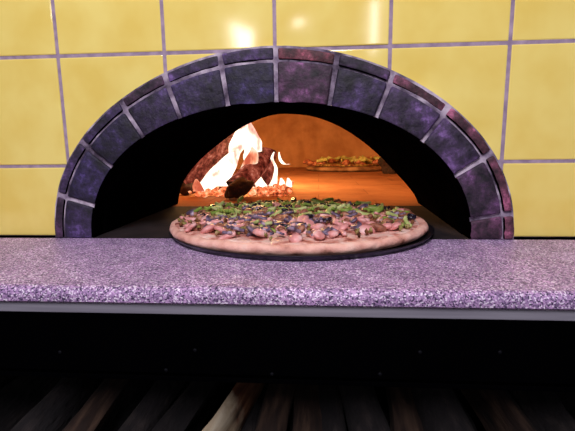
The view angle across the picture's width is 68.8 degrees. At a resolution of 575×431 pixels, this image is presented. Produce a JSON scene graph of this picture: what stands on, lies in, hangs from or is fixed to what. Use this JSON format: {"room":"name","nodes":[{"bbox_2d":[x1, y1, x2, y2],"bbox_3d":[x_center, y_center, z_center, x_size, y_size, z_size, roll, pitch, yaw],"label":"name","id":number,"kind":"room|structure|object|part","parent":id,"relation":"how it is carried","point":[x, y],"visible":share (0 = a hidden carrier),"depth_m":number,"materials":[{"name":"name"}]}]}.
{"room":"commercial kitchen","nodes":[
{"label":"commercial kitchen","id":0,"kind":"room"},
{"bbox_2d":[0,0,574,236],"bbox_3d":[-0.014,-0.356,0.508,1.614,0.764,0.075,0,10,4],"label":"wall","id":1,"kind":"structure","parent":0,"point":[507,66],"depth_m":0.50,"materials":[{"name":"yellow tile"}]},
{"bbox_3d":[-0.003,1.098,-0.048,5.000,0.020,5.500,0,10,4],"label":"floor","id":2,"kind":"structure","parent":0,"visible":0},
{"bbox_2d":[0,235,574,430],"bbox_3d":[-0.008,0.491,0.694,1.300,0.932,0.960,0,10,4],"label":"counter base","id":3,"kind":"object","parent":2,"relation":"on","point":[456,354],"visible":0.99,"depth_m":0.55,"materials":[{"name":"black paint"}]},
{"bbox_3d":[-0.648,0.177,0.795,0.010,0.318,0.750,0,10,4],"label":"plate","id":4,"kind":"part","parent":3,"relation":"part of","materials":[{"name":"black paint"}]},
{"bbox_2d":[0,376,62,430],"bbox_3d":[-0.445,0.309,0.726,0.067,0.059,0.422,0,10,7],"label":"log","id":5,"kind":"object","parent":3,"relation":"on","point":[18,397],"visible":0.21,"depth_m":0.70,"materials":[{"name":"grey wood"}]},
{"bbox_2d":[100,380,155,430],"bbox_3d":[-0.250,0.298,0.710,0.074,0.060,0.420,0,10,6],"label":"log","id":6,"kind":"object","parent":3,"relation":"on","point":[137,389],"visible":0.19,"depth_m":0.64,"materials":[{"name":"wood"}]},
{"bbox_2d":[62,379,132,430],"bbox_3d":[-0.248,0.254,0.607,0.046,0.041,0.400,-1,10,1],"label":"log","id":7,"kind":"object","parent":6,"relation":"on","point":[94,413],"visible":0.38,"depth_m":0.55,"materials":[{"name":"brown wood"}]},
{"bbox_2d":[166,381,226,430],"bbox_3d":[-0.151,0.304,0.703,0.067,0.068,0.422,1,10,7],"label":"log","id":8,"kind":"object","parent":3,"relation":"on","point":[198,423],"visible":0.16,"depth_m":0.66,"materials":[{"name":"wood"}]},
{"bbox_2d":[118,380,185,430],"bbox_3d":[-0.187,0.262,0.621,0.051,0.038,0.400,0,10,5],"label":"log","id":9,"kind":"object","parent":8,"relation":"on","point":[160,396],"visible":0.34,"depth_m":0.57,"materials":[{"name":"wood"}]},
{"bbox_2d":[151,381,219,430],"bbox_3d":[-0.135,0.271,0.624,0.041,0.030,0.401,2,10,13],"label":"log","id":10,"kind":"object","parent":8,"relation":"on","point":[179,417],"visible":0.41,"depth_m":0.59,"materials":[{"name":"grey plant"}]},
{"bbox_2d":[240,383,268,430],"bbox_3d":[-0.051,0.298,0.695,0.075,0.055,0.420,0,10,6],"label":"log","id":11,"kind":"object","parent":3,"relation":"on","point":[250,424],"visible":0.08,"depth_m":0.61,"materials":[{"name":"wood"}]},
{"bbox_2d":[202,383,265,430],"bbox_3d":[-0.070,0.260,0.597,0.032,0.063,0.400,2,10,15],"label":"log","id":12,"kind":"object","parent":11,"relation":"on","point":[234,411],"visible":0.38,"depth_m":0.56,"materials":[{"name":"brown split bare wood"}]},
{"bbox_2d":[55,46,515,239],"bbox_3d":[0.053,-0.392,1.392,1.600,0.580,1.865,0,10,4],"label":"oven","id":13,"kind":"object","parent":3,"relation":"on","point":[124,178],"visible":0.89,"depth_m":0.53,"materials":[{"name":"brick"}]},
{"bbox_2d":[180,183,192,194],"bbox_3d":[-0.243,-0.065,1.003,0.043,0.034,0.044,4,11,27],"label":"lump","id":14,"kind":"object","parent":13,"relation":"in","point":[185,188],"visible":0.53,"depth_m":0.99,"materials":[{"name":"brown wood"}]},
{"bbox_2d":[224,177,253,198],"bbox_3d":[-0.103,-0.060,0.904,0.059,0.048,0.055,-4,10,-21],"label":"lump","id":15,"kind":"object","parent":13,"relation":"on","point":[240,186],"visible":0.99,"depth_m":0.89,"materials":[{"name":"brown wood"}]},
{"bbox_2d":[188,180,293,196],"bbox_3d":[-0.124,-0.071,1.055,0.282,0.031,0.236,0,10,4],"label":"bed","id":16,"kind":"object","parent":13,"relation":"on","point":[276,189],"visible":0.54,"depth_m":0.96,"materials":[{"name":"brown"}]},
{"bbox_2d":[183,132,234,183],"bbox_3d":[-0.184,-0.152,1.038,0.198,0.180,0.056,-7,11,-33],"label":"log","id":17,"kind":"object","parent":16,"relation":"on","point":[217,153],"visible":0.39,"depth_m":1.02,"materials":[{"name":"brown wood"}]},
{"bbox_2d":[192,123,291,190],"bbox_3d":[-0.105,-0.146,0.993,0.246,0.167,0.084,-4,10,-21],"label":"fire","id":18,"kind":"object","parent":16,"relation":"on","point":[246,138],"visible":0.9,"depth_m":0.99,"materials":[{"name":"white"}]},
{"bbox_2d":[226,151,270,197],"bbox_3d":[-0.084,-0.096,0.970,0.040,0.106,0.141,5,11,30],"label":"log","id":19,"kind":"object","parent":16,"relation":"on","point":[254,172],"visible":0.54,"depth_m":0.96,"materials":[{"name":"brown wood"}]},
{"bbox_2d":[253,147,276,186],"bbox_3d":[-0.059,-0.117,1.071,0.049,0.112,0.087,4,11,26],"label":"log","id":20,"kind":"object","parent":16,"relation":"on","point":[267,176],"visible":0.36,"depth_m":1.06,"materials":[{"name":"brown wood"}]},
{"bbox_2d":[303,155,381,171],"bbox_3d":[0.274,-0.238,1.893,0.409,0.064,0.314,0,10,4],"label":"pizza","id":21,"kind":"object","parent":13,"relation":"on","point":[343,163],"visible":0.89,"depth_m":1.78,"materials":[{"name":"food"}]},
{"bbox_2d":[378,157,396,173],"bbox_3d":[0.396,-0.202,1.632,0.079,0.094,0.087,-7,11,-32],"label":"lump","id":22,"kind":"object","parent":13,"relation":"on","point":[386,169],"visible":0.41,"depth_m":1.62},
{"bbox_2d":[0,238,574,320],"bbox_3d":[-0.028,0.056,0.434,1.360,0.024,0.186,0,10,4],"label":"countertop","id":23,"kind":"structure","parent":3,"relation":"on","point":[435,278],"depth_m":0.36,"materials":[{"name":"purple stone"}]},
{"bbox_2d":[170,223,434,260],"bbox_3d":[0.018,0.016,0.576,0.348,0.007,0.330,0,10,4],"label":"pan","id":24,"kind":"object","parent":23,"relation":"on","point":[430,232],"visible":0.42,"depth_m":0.43,"materials":[{"name":"metal"}]},
{"bbox_2d":[170,196,428,255],"bbox_3d":[0.013,0.002,0.578,0.343,0.030,0.323,0,10,4],"label":"pizza","id":25,"kind":"object","parent":24,"relation":"on","point":[314,226],"visible":1,"depth_m":0.49,"materials":[{"name":"multicoloured food"}]},
{"bbox_3d":[-0.019,0.129,0.553,1.280,0.172,0.010,0,10,4],"label":"panel","id":26,"kind":"part","parent":3,"relation":"part of","materials":[{"name":"black paint"}]},
{"bbox_3d":[-0.011,0.346,0.664,1.280,0.012,0.950,0,10,4],"label":"plate","id":27,"kind":"part","parent":3,"relation":"part of","materials":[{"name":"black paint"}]},
{"bbox_2d":[374,387,389,426],"bbox_3d":[0.142,0.314,0.683,0.069,0.045,0.422,0,10,7],"label":"log","id":28,"kind":"object","parent":3,"relation":"on","point":[380,391],"visible":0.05,"depth_m":0.67,"materials":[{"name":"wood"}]},
{"bbox_2d":[338,385,390,430],"bbox_3d":[0.103,0.260,0.604,0.059,0.057,0.401,-1,10,0],"label":"log","id":29,"kind":"object","parent":28,"relation":"on","point":[363,411],"visible":0.36,"depth_m":0.54,"materials":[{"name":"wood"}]},
{"bbox_2d":[385,387,423,430],"bbox_3d":[0.166,0.267,0.599,0.062,0.040,0.400,1,10,8],"label":"log","id":30,"kind":"object","parent":28,"relation":"on","point":[403,414],"visible":0.26,"depth_m":0.55,"materials":[{"name":"brown wood"}]},
{"bbox_2d":[452,389,476,430],"bbox_3d":[0.242,0.304,0.674,0.076,0.069,0.420,0,10,6],"label":"log","id":31,"kind":"object","parent":3,"relation":"on","point":[457,396],"visible":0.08,"depth_m":0.62,"materials":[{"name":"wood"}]},
{"bbox_2d":[410,388,473,430],"bbox_3d":[0.210,0.256,0.595,0.069,0.062,0.400,0,10,5],"label":"log","id":32,"kind":"object","parent":31,"relation":"on","point":[438,409],"visible":0.34,"depth_m":0.53,"materials":[{"name":"grey wood"}]},
{"bbox_2d":[460,389,536,430],"bbox_3d":[0.282,0.257,0.598,0.043,0.056,0.401,0,10,4],"label":"log","id":33,"kind":"object","parent":31,"relation":"on","point":[497,410],"visible":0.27,"depth_m":0.55,"materials":[{"name":"brown wood"}]},
{"bbox_3d":[0.022,0.113,1.111,1.280,0.322,0.010,0,10,4],"label":"plate","id":34,"kind":"part","parent":3,"relation":"part of","materials":[{"name":"black paint"}]},
{"bbox_3d":[0.639,0.176,0.699,0.010,0.318,0.750,0,10,4],"label":"plate","id":35,"kind":"part","parent":3,"relation":"part of","materials":[{"name":"black paint"}]},
{"bbox_3d":[0.043,0.304,0.689,0.076,0.067,0.420,0,10,6],"label":"log","id":36,"kind":"object","parent":3,"relation":"on","visible":0},
{"bbox_2d":[293,384,321,430],"bbox_3d":[0.029,0.271,0.612,0.044,0.028,0.402,0,10,2],"label":"log","id":37,"kind":"object","parent":36,"relation":"on","point":[307,416],"visible":0.35,"depth_m":0.57,"materials":[{"name":"brown wood"}]},
{"bbox_2d":[255,383,295,430],"bbox_3d":[-0.008,0.259,0.617,0.047,0.033,0.401,1,10,8],"label":"log","id":38,"kind":"object","parent":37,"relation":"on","point":[275,411],"visible":0.38,"depth_m":0.56,"materials":[{"name":"brown wood"}]},
{"bbox_2d":[318,385,346,430],"bbox_3d":[0.057,0.268,0.620,0.045,0.034,0.402,-1,10,1],"label":"log","id":39,"kind":"object","parent":36,"relation":"on","point":[330,400],"visible":0.26,"depth_m":0.57,"materials":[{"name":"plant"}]},
{"bbox_3d":[-0.345,0.303,0.717,0.076,0.070,0.420,0,10,6],"label":"log","id":40,"kind":"object","parent":3,"relation":"on","visible":0},
{"bbox_2d":[10,377,103,430],"bbox_3d":[-0.318,0.262,0.608,0.070,0.062,0.400,-1,10,0],"label":"log","id":41,"kind":"object","parent":40,"relation":"on","point":[68,396],"visible":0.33,"depth_m":0.55,"materials":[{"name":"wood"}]},
{"bbox_3d":[0.346,0.305,0.666,0.055,0.067,0.420,0,10,6],"label":"log","id":42,"kind":"object","parent":3,"relation":"on","visible":0},
{"bbox_2d":[507,390,574,430],"bbox_3d":[0.346,0.260,0.595,0.059,0.050,0.402,1,10,10],"label":"log","id":43,"kind":"object","parent":42,"relation":"on","point":[544,410],"visible":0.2,"depth_m":0.55,"materials":[{"name":"brown wood"}]}
]}

